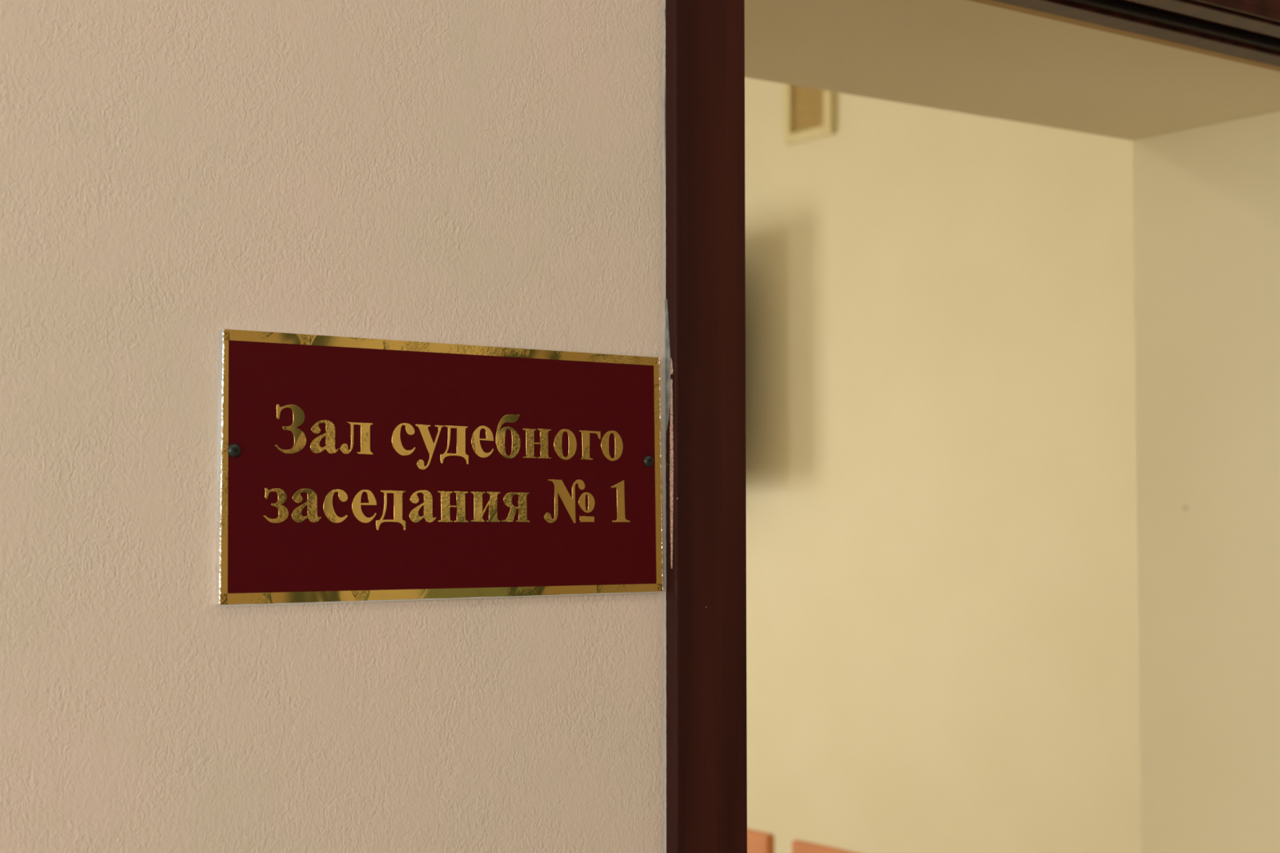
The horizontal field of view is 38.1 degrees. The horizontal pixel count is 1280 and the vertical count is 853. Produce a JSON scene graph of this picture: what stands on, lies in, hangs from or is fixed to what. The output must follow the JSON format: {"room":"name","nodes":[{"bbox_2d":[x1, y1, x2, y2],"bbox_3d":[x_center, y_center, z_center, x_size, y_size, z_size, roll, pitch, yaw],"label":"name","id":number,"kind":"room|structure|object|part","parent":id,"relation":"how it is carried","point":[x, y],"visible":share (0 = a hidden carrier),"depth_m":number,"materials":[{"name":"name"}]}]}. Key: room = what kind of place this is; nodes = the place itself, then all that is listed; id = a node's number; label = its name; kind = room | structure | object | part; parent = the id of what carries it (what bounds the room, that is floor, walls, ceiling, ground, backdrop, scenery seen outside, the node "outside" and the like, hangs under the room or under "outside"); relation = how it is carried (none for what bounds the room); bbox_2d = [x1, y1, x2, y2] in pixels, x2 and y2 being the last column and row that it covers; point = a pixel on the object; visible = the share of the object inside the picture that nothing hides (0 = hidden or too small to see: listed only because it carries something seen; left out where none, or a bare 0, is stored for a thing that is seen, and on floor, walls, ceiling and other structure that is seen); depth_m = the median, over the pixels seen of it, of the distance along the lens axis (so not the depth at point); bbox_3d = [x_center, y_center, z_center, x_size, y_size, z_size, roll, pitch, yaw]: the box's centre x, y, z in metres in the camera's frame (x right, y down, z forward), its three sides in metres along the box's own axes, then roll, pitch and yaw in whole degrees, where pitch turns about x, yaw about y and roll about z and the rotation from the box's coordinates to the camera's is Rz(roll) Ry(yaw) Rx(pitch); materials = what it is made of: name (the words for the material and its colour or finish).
{"room":"courthouse corridor","nodes":[
{"label":"courthouse corridor","id":0,"kind":"room"},
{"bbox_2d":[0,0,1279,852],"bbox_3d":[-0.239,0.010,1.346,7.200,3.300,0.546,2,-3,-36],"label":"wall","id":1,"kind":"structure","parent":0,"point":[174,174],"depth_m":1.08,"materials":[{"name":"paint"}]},
{"bbox_2d":[215,328,662,606],"bbox_3d":[-0.108,0.026,1.099,0.302,0.152,0.007,2,-3,-36],"label":"door sign","id":2,"kind":"object","parent":1,"relation":"attached to","point":[350,469],"visible":1,"depth_m":1.09,"materials":[{"name":"red plastic"}]},
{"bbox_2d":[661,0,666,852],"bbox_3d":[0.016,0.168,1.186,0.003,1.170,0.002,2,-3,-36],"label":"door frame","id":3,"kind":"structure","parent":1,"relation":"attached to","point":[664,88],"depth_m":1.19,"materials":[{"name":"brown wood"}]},
{"bbox_2d":[664,0,1279,852],"bbox_3d":[0.449,0.627,1.537,1.134,2.082,0.112,2,-3,-36],"label":"door frame","id":4,"kind":"structure","parent":1,"relation":"in","point":[704,303],"depth_m":1.20,"materials":[{"name":"brown wood"}]},
{"bbox_3d":[0.044,0.645,1.178,0.058,2.016,0.012,2,-3,-36],"label":"casing","id":5,"kind":"part","parent":4,"relation":"part of","materials":[{"name":"brown wood"}]},
{"bbox_3d":[0.477,-0.385,1.541,1.134,0.060,0.012,2,-3,-36],"label":"head casing","id":6,"kind":"part","parent":4,"relation":"part of","materials":[{"name":"brown wood"}]},
{"bbox_2d":[744,77,1141,852],"bbox_3d":[1.723,0.165,4.888,0.150,3.300,9.430,2,-3,-36],"label":"wall","id":7,"kind":"structure","parent":0,"point":[942,612],"depth_m":5.82,"materials":[{"name":"paint"}]},
{"bbox_2d":[782,83,835,145],"bbox_3d":[0.580,-1.111,6.365,0.022,0.250,0.245,2,-3,-36],"label":"air vent","id":8,"kind":"object","parent":7,"relation":"in","point":[809,113],"visible":0.57,"depth_m":6.37,"materials":[{"name":"beige plastic"}]},
{"bbox_3d":[-1.232,1.750,2.659,7.470,0.060,9.430,2,-3,-36],"label":"floor","id":9,"kind":"structure","parent":0,"visible":0},
{"bbox_2d":[746,828,774,852],"bbox_3d":[0.300,1.302,3.984,0.450,0.950,0.460,2,-3,-36],"label":"wooden chair","id":10,"kind":"object","parent":9,"relation":"on","point":[757,842],"visible":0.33,"depth_m":3.71,"materials":[{"name":"orange wood"}]},
{"bbox_2d":[791,840,857,852],"bbox_3d":[0.614,1.283,3.555,0.450,0.950,0.460,2,-3,-36],"label":"wooden chair","id":11,"kind":"object","parent":9,"relation":"on","point":[797,846],"visible":1,"depth_m":3.58,"materials":[{"name":"orange wood"}]}
]}

